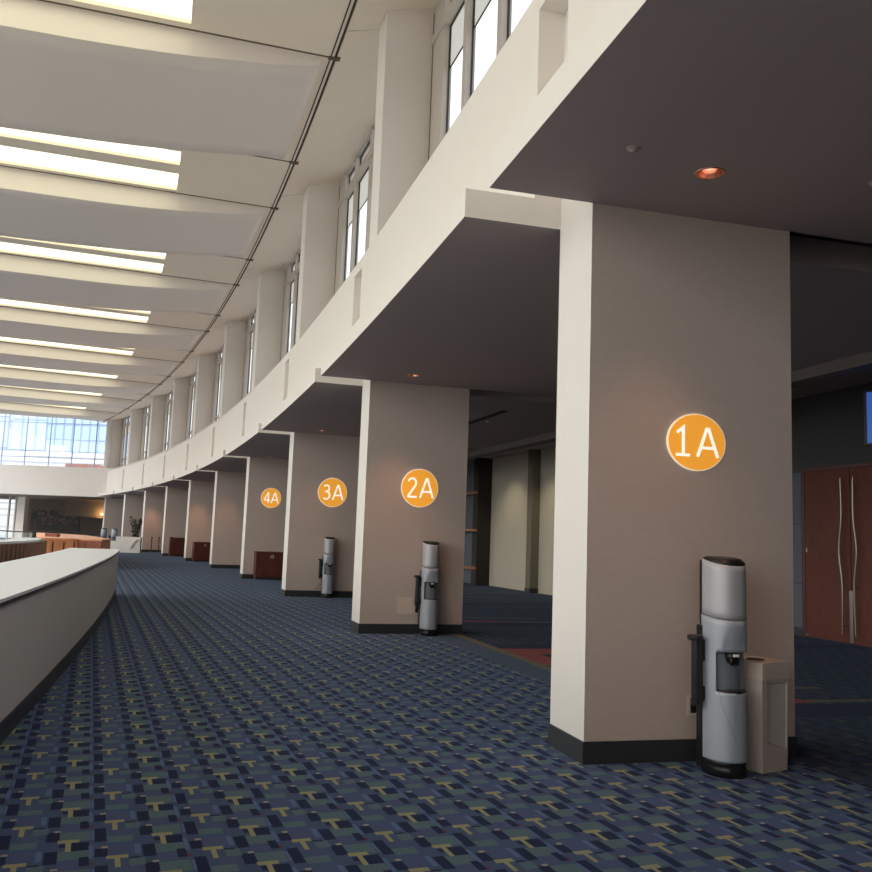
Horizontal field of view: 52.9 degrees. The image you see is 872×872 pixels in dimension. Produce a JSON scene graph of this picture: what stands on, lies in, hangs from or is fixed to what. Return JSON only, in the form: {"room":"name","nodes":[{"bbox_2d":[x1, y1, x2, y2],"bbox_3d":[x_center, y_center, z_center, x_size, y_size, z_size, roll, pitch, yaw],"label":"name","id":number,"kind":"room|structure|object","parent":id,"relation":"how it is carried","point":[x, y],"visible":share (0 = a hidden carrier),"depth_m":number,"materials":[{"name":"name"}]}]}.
{"room":"convention center concourse","nodes":[
{"label":"convention center concourse","id":0,"kind":"room"},
{"bbox_2d":[0,420,112,497],"bbox_3d":[-48.727,1.175,75.121,42.700,6.650,1.500,2,-7,0],"label":"wall","id":1,"kind":"structure","parent":0,"point":[14,479],"depth_m":74.15,"materials":[{"name":"beige paint"}]},
{"bbox_2d":[0,414,103,467],"bbox_3d":[-48.277,-0.161,74.757,40.500,4.350,0.140,2,-7,0],"label":"window","id":2,"kind":"structure","parent":1,"relation":"in","point":[4,421],"depth_m":74.66,"materials":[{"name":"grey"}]},
{"bbox_2d":[119,416,129,466],"bbox_3d":[-25.311,0.441,72.729,0.208,4.570,7.733,6,-8,-30],"label":"window","id":3,"kind":"structure","parent":1,"relation":"in","point":[126,421],"depth_m":75.14,"materials":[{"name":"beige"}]},
{"bbox_2d":[0,401,115,418],"bbox_3d":[-32.698,-1.993,68.193,14.111,0.574,4.912,6,-8,-30],"label":"ceiling","id":4,"kind":"structure","parent":0,"point":[5,407],"depth_m":67.81,"materials":[{"name":"paint"}]},
{"bbox_2d":[0,553,118,721],"bbox_3d":[-1.470,0.428,-4.835,2.356,1.005,52.643,4,-7,-13],"label":"wall","id":5,"kind":"structure","parent":0,"point":[37,630],"depth_m":7.90,"materials":[{"name":"grey paint"}]},
{"bbox_2d":[0,589,115,743],"bbox_3d":[-1.487,0.851,-4.877,2.379,0.155,52.661,4,-7,-13],"label":"baseboard","id":6,"kind":"structure","parent":5,"relation":"attached to","point":[10,722],"depth_m":8.08,"materials":[{"name":"grey rubber"}]},
{"bbox_2d":[0,551,119,606],"bbox_3d":[-1.442,-0.082,-4.773,2.376,0.033,52.647,4,-7,-13],"label":"trim","id":7,"kind":"structure","parent":5,"relation":"on","point":[79,573],"depth_m":7.60,"materials":[{"name":"grey rubber"}]},
{"bbox_2d":[0,548,120,602],"bbox_3d":[-1.454,-0.107,-4.752,2.423,0.023,52.690,4,-7,-13],"label":"countertop","id":8,"kind":"structure","parent":5,"relation":"attached to","point":[18,577],"depth_m":10.24,"materials":[{"name":"white laminate"}]},
{"bbox_2d":[0,494,123,500],"bbox_3d":[-46.730,5.344,83.095,57.000,0.400,17.300,2,-7,0],"label":"ceiling","id":9,"kind":"structure","parent":0,"point":[2,496],"depth_m":79.75,"materials":[{"name":"brown"}]},
{"bbox_2d":[26,499,102,537],"bbox_3d":[-30.175,8.877,88.590,23.650,4.100,0.300,2,-7,0],"label":"wall","id":10,"kind":"structure","parent":0,"point":[87,526],"depth_m":88.44,"materials":[{"name":"brown"}]},
{"bbox_2d":[29,509,79,531],"bbox_3d":[-38.443,8.546,88.386,5.000,2.140,0.070,2,-7,0],"label":"wall display","id":11,"kind":"object","parent":10,"relation":"attached to","point":[40,520],"visible":0.91,"depth_m":88.36,"materials":[{"name":"brown"}]},
{"bbox_2d":[0,386,135,407],"bbox_3d":[-28.727,-2.676,61.191,14.111,0.574,4.912,6,-8,-28],"label":"ceiling","id":12,"kind":"structure","parent":0,"point":[8,394],"depth_m":60.73,"materials":[{"name":"paint"}]},
{"bbox_2d":[0,367,155,393],"bbox_3d":[-24.977,-3.381,54.072,14.111,0.574,4.912,5,-8,-26],"label":"ceiling","id":13,"kind":"structure","parent":0,"point":[8,376],"depth_m":53.60,"materials":[{"name":"paint"}]},
{"bbox_2d":[64,500,103,516],"bbox_3d":[-32.789,7.171,85.860,7.000,1.550,0.300,2,-7,0],"label":"wall","id":14,"kind":"structure","parent":0,"point":[72,507],"depth_m":85.70,"materials":[{"name":"brown"}]},
{"bbox_2d":[0,342,176,375],"bbox_3d":[-21.452,-4.107,46.840,14.111,0.574,4.912,5,-7,-25],"label":"ceiling","id":15,"kind":"structure","parent":0,"point":[11,354],"depth_m":46.43,"materials":[{"name":"paint"}]},
{"bbox_2d":[0,306,200,349],"bbox_3d":[-18.156,-4.854,39.504,14.111,0.574,4.912,5,-7,-23],"label":"ceiling","id":16,"kind":"structure","parent":0,"point":[16,323],"depth_m":39.18,"materials":[{"name":"paint"}]},
{"bbox_2d":[97,491,123,496],"bbox_3d":[-24.272,4.981,72.903,6.316,0.241,7.861,6,-8,-30],"label":"ceiling","id":17,"kind":"structure","parent":0,"point":[110,493],"depth_m":71.02,"materials":[{"name":"beige paint"}]},
{"bbox_2d":[0,254,228,313],"bbox_3d":[-15.091,-5.621,32.070,14.111,0.574,4.912,5,-7,-21],"label":"ceiling","id":18,"kind":"structure","parent":0,"point":[23,278],"depth_m":31.92,"materials":[{"name":"paint"}]},
{"bbox_2d":[114,487,143,494],"bbox_3d":[-20.134,4.273,65.630,6.316,0.241,7.861,6,-8,-28],"label":"ceiling","id":19,"kind":"structure","parent":0,"point":[129,491],"depth_m":64.31,"materials":[{"name":"beige paint"}]},
{"bbox_2d":[0,166,264,257],"bbox_3d":[-12.260,-6.408,24.546,14.111,0.574,4.912,4,-7,-19],"label":"ceiling","id":20,"kind":"structure","parent":0,"point":[40,206],"depth_m":24.56,"materials":[{"name":"paint"}]},
{"bbox_2d":[133,482,165,491],"bbox_3d":[-16.226,3.541,58.234,6.316,0.241,7.861,5,-8,-26],"label":"ceiling","id":21,"kind":"structure","parent":0,"point":[149,486],"depth_m":57.03,"materials":[{"name":"beige paint"}]},
{"bbox_2d":[0,0,320,159],"bbox_3d":[-9.666,-7.214,16.938,14.111,0.574,4.912,4,-7,-17],"label":"ceiling","id":22,"kind":"structure","parent":0,"point":[65,71],"depth_m":17.21,"materials":[{"name":"paint"}]},
{"bbox_2d":[153,475,188,487],"bbox_3d":[-12.551,2.787,50.721,6.316,0.241,7.861,5,-7,-25],"label":"ceiling","id":23,"kind":"structure","parent":0,"point":[170,481],"depth_m":49.58,"materials":[{"name":"beige paint"}]},
{"bbox_2d":[174,465,214,481],"bbox_3d":[-9.113,2.011,43.099,6.316,0.241,7.861,5,-7,-23],"label":"ceiling","id":24,"kind":"structure","parent":0,"point":[193,473],"depth_m":41.98,"materials":[{"name":"beige paint"}]},
{"bbox_2d":[0,0,437,422],"bbox_3d":[-13.495,-7.525,21.202,23.341,0.771,117.821,4,-7,-18],"label":"ceiling","id":25,"kind":"structure","parent":0,"point":[312,26],"depth_m":21.94,"materials":[{"name":"paint"}]},
{"bbox_2d":[4,365,116,377],"bbox_3d":[-24.613,-4.149,50.749,11.801,0.040,1.316,5,-7,-26],"label":"window","id":26,"kind":"structure","parent":25,"relation":"attached to","point":[4,365],"depth_m":52.51,"materials":[{"name":"white"}]},
{"bbox_2d":[0,337,132,353],"bbox_3d":[-21.194,-4.880,43.509,11.801,0.040,1.316,5,-7,-24],"label":"window","id":27,"kind":"structure","parent":25,"relation":"attached to","point":[3,338],"depth_m":44.77,"materials":[{"name":"white"}]},
{"bbox_2d":[0,299,147,320],"bbox_3d":[-18.003,-5.632,36.167,11.801,0.040,1.316,5,-7,-22],"label":"window","id":28,"kind":"structure","parent":25,"relation":"attached to","point":[4,301],"depth_m":37.38,"materials":[{"name":"white"}]},
{"bbox_2d":[0,242,162,270],"bbox_3d":[-15.044,-6.403,28.731,11.801,0.040,1.316,5,-7,-20],"label":"window","id":29,"kind":"structure","parent":25,"relation":"attached to","point":[5,246],"depth_m":29.95,"materials":[{"name":"white"}]},
{"bbox_2d":[0,145,177,186],"bbox_3d":[-12.320,-7.194,21.208,11.801,0.040,1.316,4,-7,-19],"label":"window","id":30,"kind":"structure","parent":25,"relation":"attached to","point":[7,153],"depth_m":22.45,"materials":[{"name":"white glass"}]},
{"bbox_2d":[0,127,180,161],"bbox_3d":[-11.829,-7.346,19.769,11.800,0.040,0.987,4,-7,-18],"label":"window","id":31,"kind":"structure","parent":25,"relation":"attached to","point":[158,153],"depth_m":21.19,"materials":[{"name":"white glass"}]},
{"bbox_2d":[81,245,165,256],"bbox_3d":[-14.508,-6.552,27.308,11.800,0.040,0.987,5,-7,-20],"label":"window","id":32,"kind":"structure","parent":25,"relation":"attached to","point":[138,252],"depth_m":29.27,"materials":[{"name":"white"}]},
{"bbox_2d":[96,0,191,19],"bbox_3d":[-9.832,-8.003,13.605,11.801,0.040,1.316,4,-7,-17],"label":"window","id":33,"kind":"structure","parent":25,"relation":"attached to","point":[177,8],"depth_m":15.46,"materials":[{"name":"white glass"}]},
{"bbox_2d":[0,0,339,419],"bbox_3d":[-16.515,-6.013,31.549,17.891,0.040,87.826,5,-7,-21],"label":"trim","id":34,"kind":"structure","parent":25,"relation":"attached to","point":[332,58],"depth_m":23.01,"materials":[{"name":"brown"}]},
{"bbox_2d":[105,0,356,420],"bbox_3d":[-10.164,-5.477,34.166,3.989,0.024,90.519,5,-7,-21],"label":"trim","id":35,"kind":"structure","parent":25,"relation":"attached to","point":[352,3],"depth_m":20.68,"materials":[{"name":"grey metal"}]},
{"bbox_2d":[198,450,246,472],"bbox_3d":[-5.916,1.214,35.375,6.316,0.241,7.861,5,-7,-21],"label":"ceiling","id":36,"kind":"structure","parent":0,"point":[220,461],"depth_m":34.31,"materials":[{"name":"beige paint"}]},
{"bbox_2d":[225,423,481,458],"bbox_3d":[-2.963,0.397,27.557,6.316,0.241,7.861,5,-7,-19],"label":"ceiling","id":37,"kind":"structure","parent":0,"point":[257,442],"depth_m":26.21,"materials":[{"name":"beige paint"}]},
{"bbox_2d":[106,0,610,491],"bbox_3d":[-10.051,-0.141,34.213,4.151,1.872,91.139,5,-7,-21],"label":"wall","id":38,"kind":"structure","parent":0,"point":[533,52],"depth_m":10.86,"materials":[{"name":"beige paint"}]},
{"bbox_2d":[140,404,150,459],"bbox_3d":[-21.194,-0.264,65.494,0.208,4.570,7.733,6,-8,-28],"label":"window","id":39,"kind":"structure","parent":38,"relation":"in","point":[146,413],"depth_m":68.05,"materials":[{"name":"beige"}]},
{"bbox_2d":[162,390,172,451],"bbox_3d":[-17.306,-0.992,58.136,0.208,4.570,7.733,5,-8,-26],"label":"window","id":40,"kind":"structure","parent":38,"relation":"in","point":[168,402],"depth_m":60.80,"materials":[{"name":"beige"}]},
{"bbox_2d":[185,372,196,439],"bbox_3d":[-13.650,-1.742,50.662,0.208,4.570,7.733,5,-7,-25],"label":"window","id":41,"kind":"structure","parent":38,"relation":"in","point":[192,382],"depth_m":53.42,"materials":[{"name":"beige"}]},
{"bbox_2d":[211,346,223,423],"bbox_3d":[-10.230,-2.514,43.079,0.208,4.570,7.733,5,-7,-23],"label":"window","id":42,"kind":"structure","parent":38,"relation":"in","point":[219,355],"depth_m":45.92,"materials":[{"name":"beige glass"}]},
{"bbox_2d":[242,309,255,398],"bbox_3d":[-7.050,-3.306,35.395,0.208,4.570,7.733,5,-7,-21],"label":"window","id":43,"kind":"structure","parent":38,"relation":"in","point":[251,321],"depth_m":38.27,"materials":[{"name":"beige"}]},
{"bbox_2d":[280,247,300,360],"bbox_3d":[-4.112,-4.119,27.618,0.208,4.570,7.733,5,-7,-19],"label":"window","id":44,"kind":"structure","parent":38,"relation":"in","point":[291,285],"depth_m":30.43,"materials":[{"name":"beige"}]},
{"bbox_2d":[109,31,564,470],"bbox_3d":[-9.363,-1.139,34.255,4.975,0.170,90.862,5,-7,-21],"label":"trim","id":45,"kind":"structure","parent":38,"relation":"attached to","point":[564,31],"depth_m":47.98,"materials":[{"name":"grey paint"}]},
{"bbox_2d":[334,123,374,294],"bbox_3d":[-1.419,-4.951,19.754,0.208,4.570,7.733,4,-7,-18],"label":"window","id":46,"kind":"structure","parent":38,"relation":"in","point":[355,190],"depth_m":21.65,"materials":[{"name":"beige glass"}]},
{"bbox_2d":[428,0,531,159],"bbox_3d":[1.026,-5.802,11.812,0.208,4.570,7.733,4,-7,-16],"label":"window","id":47,"kind":"structure","parent":38,"relation":"in","point":[468,36],"depth_m":14.23,"materials":[{"name":"beige"}]},
{"bbox_2d":[261,368,556,446],"bbox_3d":[-0.256,-0.439,19.652,6.316,0.241,7.861,4,-7,-18],"label":"ceiling","id":48,"kind":"structure","parent":0,"point":[333,405],"depth_m":18.35,"materials":[{"name":"beige paint"}]},
{"bbox_2d":[468,410,507,424],"bbox_3d":[0.847,-0.327,19.197,0.135,0.017,3.540,4,-7,-17],"label":"ceiling vent","id":49,"kind":"object","parent":48,"relation":"in","point":[502,411],"visible":0.6,"depth_m":18.38,"materials":[{"name":"grey metal"}]},
{"bbox_2d":[0,537,871,871],"bbox_3d":[-17.088,5.416,36.375,68.462,0.350,142.952,2,-7,0],"label":"floor","id":50,"kind":"structure","parent":0,"point":[212,719],"depth_m":6.14,"materials":[{"name":"blue carpet"}]},
{"bbox_2d":[14,496,29,537],"bbox_3d":[-37.984,7.616,80.397,0.730,4.100,0.800,2,-7,0],"label":"column","id":51,"kind":"structure","parent":50,"relation":"on","point":[22,502],"depth_m":80.10,"materials":[{"name":"white paint"}]},
{"bbox_2d":[36,533,110,553],"bbox_3d":[-18.075,5.415,42.839,2.756,1.100,23.645,5,-7,-24],"label":"reception desk","id":52,"kind":"object","parent":50,"relation":"on","point":[65,541],"visible":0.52,"depth_m":33.34,"materials":[{"name":"orange wood"}]},
{"bbox_2d":[102,419,123,538],"bbox_3d":[-27.585,3.969,75.912,1.784,11.050,0.646,6,-8,-31],"label":"pillar","id":53,"kind":"structure","parent":50,"relation":"on","point":[113,507],"depth_m":75.48,"materials":[{"name":"beige paint"}]},
{"bbox_2d":[110,536,141,552],"bbox_3d":[-20.100,7.031,56.772,1.950,1.020,0.415,2,-7,0],"label":"wall","id":54,"kind":"structure","parent":50,"relation":"on","point":[126,544],"depth_m":56.69,"materials":[{"name":"white paint"}]},
{"bbox_2d":[128,516,142,536],"bbox_3d":[-20.012,6.550,58.529,0.995,2.395,0.874,-2,-8,29],"label":"potted plant","id":55,"kind":"object","parent":54,"relation":"on","point":[140,521],"visible":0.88,"depth_m":58.53,"materials":[{"name":"green plant"}]},
{"bbox_2d":[121,408,143,536],"bbox_3d":[-23.356,3.276,68.742,1.784,11.050,0.646,6,-8,-29],"label":"pillar","id":56,"kind":"structure","parent":50,"relation":"on","point":[133,504],"depth_m":68.36,"materials":[{"name":"beige paint"}]},
{"bbox_2d":[141,395,165,551],"bbox_3d":[-19.354,2.559,61.445,1.784,11.050,0.646,6,-8,-27],"label":"pillar","id":57,"kind":"structure","parent":50,"relation":"on","point":[154,502],"depth_m":60.91,"materials":[{"name":"beige paint"}]},
{"bbox_2d":[161,377,189,555],"bbox_3d":[-15.582,1.820,54.028,1.784,11.050,0.646,5,-7,-26],"label":"pillar","id":58,"kind":"structure","parent":50,"relation":"on","point":[176,498],"depth_m":53.54,"materials":[{"name":"beige paint"}]},
{"bbox_2d":[168,537,184,556],"bbox_3d":[-15.382,6.692,52.988,1.385,1.150,0.520,5,-7,-26],"label":"base cabinet","id":59,"kind":"object","parent":50,"relation":"on","point":[176,545],"visible":0.72,"depth_m":52.66,"materials":[{"name":"red wood"}]},
{"bbox_2d":[183,353,215,560],"bbox_3d":[-12.044,1.059,46.500,1.784,11.050,0.646,5,-7,-24],"label":"pillar","id":60,"kind":"structure","parent":50,"relation":"on","point":[200,493],"depth_m":46.00,"materials":[{"name":"beige paint"}]},
{"bbox_2d":[191,542,210,561],"bbox_3d":[-11.918,5.999,45.413,1.350,1.000,0.520,5,-7,-24],"label":"base cabinet","id":61,"kind":"object","parent":50,"relation":"on","point":[200,550],"visible":0.68,"depth_m":45.10,"materials":[{"name":"red wood"}]},
{"bbox_2d":[209,320,246,568],"bbox_3d":[-8.743,0.277,38.866,1.784,11.050,0.646,5,-7,-22],"label":"pillar","id":62,"kind":"structure","parent":50,"relation":"on","point":[229,488],"depth_m":38.27,"materials":[{"name":"beige paint"}]},
{"bbox_2d":[239,268,288,578],"bbox_3d":[-5.684,-0.526,31.135,1.784,11.050,0.646,5,-7,-20],"label":"pillar","id":63,"kind":"structure","parent":50,"relation":"on","point":[263,526],"depth_m":30.63,"materials":[{"name":"beige paint"}]},
{"bbox_2d":[261,488,280,507],"bbox_3d":[-5.732,2.157,30.489,0.700,0.695,0.022,5,-7,-20],"label":"sign","id":64,"kind":"object","parent":63,"relation":"attached to","point":[270,497],"visible":1,"depth_m":30.48,"materials":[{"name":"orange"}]},
{"bbox_2d":[253,551,283,579],"bbox_3d":[-5.578,4.445,30.064,1.300,0.940,0.460,5,-7,-20],"label":"base cabinet","id":65,"kind":"object","parent":50,"relation":"on","point":[267,565],"visible":0.71,"depth_m":29.81,"materials":[{"name":"red wood"}]},
{"bbox_2d":[281,183,359,596],"bbox_3d":[-2.868,-1.349,23.314,1.784,11.050,0.646,4,-7,-18],"label":"pillar","id":66,"kind":"structure","parent":50,"relation":"on","point":[314,459],"depth_m":22.76,"materials":[{"name":"beige paint"}]},
{"bbox_2d":[318,478,346,506],"bbox_3d":[-2.679,1.465,22.737,0.765,0.755,0.024,4,-7,-18],"label":"sign","id":67,"kind":"object","parent":66,"relation":"attached to","point":[332,492],"visible":1,"depth_m":22.73,"materials":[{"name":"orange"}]},
{"bbox_2d":[314,537,334,597],"bbox_3d":[-2.816,3.330,22.304,0.434,1.531,0.324,4,-7,-18],"label":"water cooler","id":68,"kind":"object","parent":50,"relation":"on","point":[326,564],"visible":1,"depth_m":22.24,"materials":[{"name":"black plastic"}]},
{"bbox_2d":[318,559,322,578],"bbox_3d":[-2.939,3.374,22.299,0.137,0.493,0.123,2,-7,0],"label":"dispenser","id":69,"kind":"object","parent":68,"relation":"on","point":[320,576],"depth_m":22.28,"materials":[{"name":"black plastic"}]},
{"bbox_2d":[324,538,334,554],"bbox_3d":[-2.715,2.800,22.379,0.267,0.435,0.286,4,-7,-18],"label":"bottle","id":70,"kind":"object","parent":68,"relation":"on","point":[329,543],"depth_m":22.26,"materials":[{"name":"silver metal"}]},
{"bbox_2d":[350,8,469,633],"bbox_3d":[-0.299,-2.190,15.410,1.784,11.050,0.646,4,-7,-17],"label":"pillar","id":71,"kind":"structure","parent":50,"relation":"on","point":[405,427],"depth_m":14.85,"materials":[{"name":"beige paint"}]},
{"bbox_2d":[396,596,413,614],"bbox_3d":[-0.505,2.801,14.477,0.296,0.310,0.012,4,-7,-17],"label":"access panel","id":72,"kind":"object","parent":71,"relation":"attached to","point":[405,604],"visible":1,"depth_m":14.47,"materials":[{"name":"beige"}]},
{"bbox_2d":[401,469,437,506],"bbox_3d":[-0.271,0.877,14.750,0.645,0.645,0.023,4,-7,-17],"label":"sign","id":73,"kind":"object","parent":71,"relation":"attached to","point":[419,487],"visible":1,"depth_m":14.74,"materials":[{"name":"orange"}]},
{"bbox_2d":[414,541,439,635],"bbox_3d":[-0.160,2.493,14.411,0.402,1.531,0.304,4,-7,-17],"label":"water cooler","id":74,"kind":"object","parent":50,"relation":"on","point":[426,585],"visible":1,"depth_m":14.35,"materials":[{"name":"black plastic"}]},
{"bbox_2d":[414,575,421,605],"bbox_3d":[-0.302,2.537,14.416,0.138,0.493,0.121,2,-7,0],"label":"dispenser","id":75,"kind":"object","parent":74,"relation":"on","point":[418,585],"depth_m":14.39,"materials":[{"name":"black plastic"}]},
{"bbox_2d":[422,542,439,567],"bbox_3d":[-0.079,1.963,14.490,0.267,0.435,0.286,4,-7,-17],"label":"bottle","id":76,"kind":"object","parent":74,"relation":"on","point":[430,550],"depth_m":14.37,"materials":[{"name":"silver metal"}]},
{"bbox_2d":[548,11,796,764],"bbox_3d":[2.022,-3.050,7.431,1.784,11.050,0.646,4,-7,-15],"label":"pillar","id":77,"kind":"structure","parent":50,"relation":"on","point":[664,318],"depth_m":6.74,"materials":[{"name":"beige paint"}]},
{"bbox_2d":[686,695,695,715],"bbox_3d":[1.919,2.001,6.507,0.110,0.150,0.045,4,-7,-15],"label":"electrical outlet","id":78,"kind":"object","parent":77,"relation":"attached to","point":[691,709],"visible":0.38,"depth_m":6.51,"materials":[{"name":"beige plastic"}]},
{"bbox_2d":[690,698,695,712],"bbox_3d":[1.916,2.003,6.519,0.052,0.110,0.008,4,-7,-15],"label":"socket","id":79,"kind":"object","parent":78,"relation":"attached to","point":[692,708],"depth_m":6.51,"materials":[{"name":"black plastic"}]},
{"bbox_2d":[666,414,725,470],"bbox_3d":[2.007,0.049,6.755,0.505,0.442,0.023,4,-7,-15],"label":"sign","id":80,"kind":"object","parent":77,"relation":"attached to","point":[695,442],"visible":1,"depth_m":6.75,"materials":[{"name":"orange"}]},
{"bbox_2d":[687,556,746,778],"bbox_3d":[1.994,1.613,6.217,0.402,1.508,0.304,4,-7,-15],"label":"water cooler","id":81,"kind":"object","parent":50,"relation":"on","point":[719,643],"visible":1,"depth_m":6.16,"materials":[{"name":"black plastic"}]},
{"bbox_2d":[687,634,704,705],"bbox_3d":[1.853,1.657,6.226,0.139,0.486,0.119,2,-7,0],"label":"dispenser","id":82,"kind":"object","parent":81,"relation":"on","point":[697,640],"depth_m":6.20,"materials":[{"name":"black plastic"}]},
{"bbox_2d":[702,558,745,619],"bbox_3d":[2.076,1.091,6.293,0.267,0.428,0.286,4,-7,-15],"label":"bottle","id":83,"kind":"object","parent":81,"relation":"on","point":[723,579],"depth_m":6.18,"materials":[{"name":"silver metal"}]},
{"bbox_2d":[717,689,746,693],"bbox_3d":[2.082,1.783,6.115,0.220,0.018,0.096,4,-7,-15],"label":"drip tray","id":84,"kind":"object","parent":81,"relation":"on","point":[719,691],"depth_m":6.09,"materials":[{"name":"black plastic"}]},
{"bbox_2d":[725,652,739,665],"bbox_3d":[2.080,1.562,6.157,0.099,0.085,0.099,3,-7,-6],"label":"tap","id":85,"kind":"object","parent":81,"relation":"on","point":[731,658],"depth_m":6.12,"materials":[{"name":"black plastic"}]},
{"bbox_2d":[744,656,789,773],"bbox_3d":[2.355,2.021,6.413,0.319,0.772,0.319,6,-8,-32],"label":"trash bin","id":86,"kind":"object","parent":50,"relation":"on","point":[766,680],"visible":0.85,"depth_m":6.29,"materials":[{"name":"beige plastic"}]},
{"bbox_2d":[463,461,474,582],"bbox_3d":[-1.597,4.024,40.691,0.536,4.568,18.569,5,-7,-22],"label":"wall","id":87,"kind":"structure","parent":0,"point":[470,465],"depth_m":33.17,"materials":[{"name":"grey"}]},
{"bbox_2d":[471,458,492,584],"bbox_3d":[1.753,3.102,31.859,0.730,4.568,0.430,5,-7,-20],"label":"wall","id":88,"kind":"structure","parent":0,"point":[480,559],"depth_m":31.65,"materials":[{"name":"grey"}]},
{"bbox_2d":[464,491,477,569],"bbox_3d":[0.817,3.552,33.109,0.094,2.790,3.533,5,-7,-20],"label":"trim","id":89,"kind":"structure","parent":88,"relation":"attached to","point":[474,492],"depth_m":31.75,"materials":[{"name":"orange wood"}]},
{"bbox_2d":[489,447,555,594],"bbox_3d":[3.156,2.786,28.751,0.219,4.568,6.406,4,-7,-19],"label":"wall","id":90,"kind":"structure","parent":0,"point":[507,568],"depth_m":29.62,"materials":[{"name":"beige paint"}]},
{"bbox_2d":[525,449,540,588],"bbox_3d":[3.118,2.716,28.172,0.280,4.568,0.344,4,-7,-19],"label":"trim","id":91,"kind":"structure","parent":90,"relation":"attached to","point":[534,455],"depth_m":28.06,"materials":[{"name":"grey paint"}]},
{"bbox_2d":[321,188,871,396],"bbox_3d":[2.202,-1.294,11.668,6.316,0.241,7.861,4,-7,-16],"label":"ceiling","id":92,"kind":"structure","parent":0,"point":[475,305],"depth_m":9.76,"materials":[{"name":"beige paint"}]},
{"bbox_2d":[467,232,871,461],"bbox_3d":[-12.387,0.396,33.805,59.340,0.220,135.546,2,-7,0],"label":"ceiling","id":93,"kind":"structure","parent":0,"point":[864,377],"depth_m":15.72,"materials":[{"name":"paint"}]},
{"bbox_2d":[467,351,871,459],"bbox_3d":[-11.682,0.739,33.174,52.036,0.558,133.220,2,-7,0],"label":"trim","id":94,"kind":"structure","parent":93,"relation":"attached to","point":[861,362],"depth_m":12.44,"materials":[{"name":"grey paint"}]},
{"bbox_2d":[863,389,871,446],"bbox_3d":[6.675,-0.638,11.996,1.500,1.520,0.106,-3,-8,36],"label":"monitor","id":95,"kind":"object","parent":93,"relation":"hanging from","point":[867,394],"visible":1,"depth_m":12.32,"materials":[{"name":"black plastic"}]},
{"bbox_2d":[489,0,871,243],"bbox_3d":[4.409,-2.167,3.613,6.316,0.241,7.861,4,-7,-14],"label":"ceiling","id":96,"kind":"structure","parent":0,"point":[776,95],"depth_m":5.38,"materials":[{"name":"beige paint"}]},
{"bbox_2d":[694,167,725,179],"bbox_3d":[1.920,-1.917,6.150,0.218,0.171,0.218,4,-7,-15],"label":"recessed light","id":97,"kind":"object","parent":96,"relation":"in","point":[708,173],"visible":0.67,"depth_m":6.20,"materials":[{"name":"orange metal"}]},
{"bbox_2d":[791,383,871,647],"bbox_3d":[11.627,-0.709,-3.386,1.841,4.568,60.455,4,-7,-12],"label":"wall","id":98,"kind":"structure","parent":0,"point":[828,427],"depth_m":16.27,"materials":[{"name":"grey paint"}]},
{"bbox_2d":[792,473,802,627],"bbox_3d":[6.886,2.204,17.115,0.019,2.940,0.756,4,-7,-17],"label":"trim","id":99,"kind":"structure","parent":98,"relation":"attached to","point":[796,477],"depth_m":16.86,"materials":[{"name":"grey"}]},
{"bbox_2d":[801,462,871,646],"bbox_3d":[7.318,2.079,15.499,0.128,3.160,2.492,4,-7,-16],"label":"door","id":100,"kind":"structure","parent":98,"relation":"in","point":[836,500],"depth_m":15.78,"materials":[{"name":"red wood"}]},
{"bbox_3d":[-43.738,6.521,54.043,70.107,0.350,90.215,2,-7,0],"label":"floor","id":101,"kind":"structure","parent":0,"visible":0},
{"bbox_2d":[0,496,17,538],"bbox_3d":[-49.325,7.183,80.298,21.950,4.100,0.200,2,-7,0],"label":"window","id":102,"kind":"structure","parent":101,"relation":"on","point":[16,498],"depth_m":80.25,"materials":[{"name":"beige metal"}]},
{"bbox_2d":[0,537,46,562],"bbox_3d":[-12.597,3.650,26.235,1.251,1.100,10.905,4,-7,-17],"label":"reception desk","id":103,"kind":"object","parent":101,"relation":"on","point":[23,547],"depth_m":24.14,"materials":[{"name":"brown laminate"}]},
{"bbox_2d":[0,537,42,543],"bbox_3d":[-12.635,3.125,26.237,1.107,0.060,10.824,4,-7,-17],"label":"countertop","id":104,"kind":"structure","parent":103,"relation":"on","point":[23,539],"depth_m":25.34,"materials":[{"name":"white stone"}]},
{"label":"outside","id":105,"kind":"structure","parent":0,"visible":0},
{"bbox_3d":[-101.079,27.216,203.875,320.000,0.200,227.800,2,-7,0],"label":"ground","id":106,"kind":"structure","parent":105,"visible":0},
{"bbox_2d":[0,414,13,450],"bbox_3d":[-77.810,-6.577,146.979,14.100,55.000,1.350,2,-7,0],"label":"concrete tower","id":107,"kind":"structure","parent":106,"relation":"on","point":[8,425],"depth_m":145.89,"materials":[{"name":"white"}]},
{"bbox_2d":[10,415,46,450],"bbox_3d":[-77.949,-2.828,178.658,16.240,55.000,15.150,2,-7,0],"label":"glass tower","id":108,"kind":"structure","parent":106,"relation":"on","point":[36,431],"depth_m":170.90,"materials":[{"name":"white"}]},
{"bbox_2d":[0,445,103,537],"bbox_3d":[-61.404,9.752,117.653,46.000,16.900,15.500,2,-7,0],"label":"building","id":109,"kind":"structure","parent":106,"relation":"on","point":[33,458],"depth_m":112.19,"materials":[{"name":"white"}]},
{"bbox_2d":[44,417,106,453],"bbox_3d":[-56.247,-1.114,143.809,12.620,45.000,6.150,2,-7,0],"label":"glass tower","id":110,"kind":"structure","parent":106,"relation":"on","point":[62,434],"depth_m":140.72,"materials":[{"name":"blue"}]},
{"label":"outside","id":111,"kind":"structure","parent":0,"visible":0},
{"bbox_2d":[65,463,102,467],"bbox_3d":[-43.119,10.497,106.316,4.000,14.100,2.000,2,-7,0],"label":"brick block","id":112,"kind":"object","parent":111,"point":[66,464],"visible":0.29,"depth_m":106.14,"materials":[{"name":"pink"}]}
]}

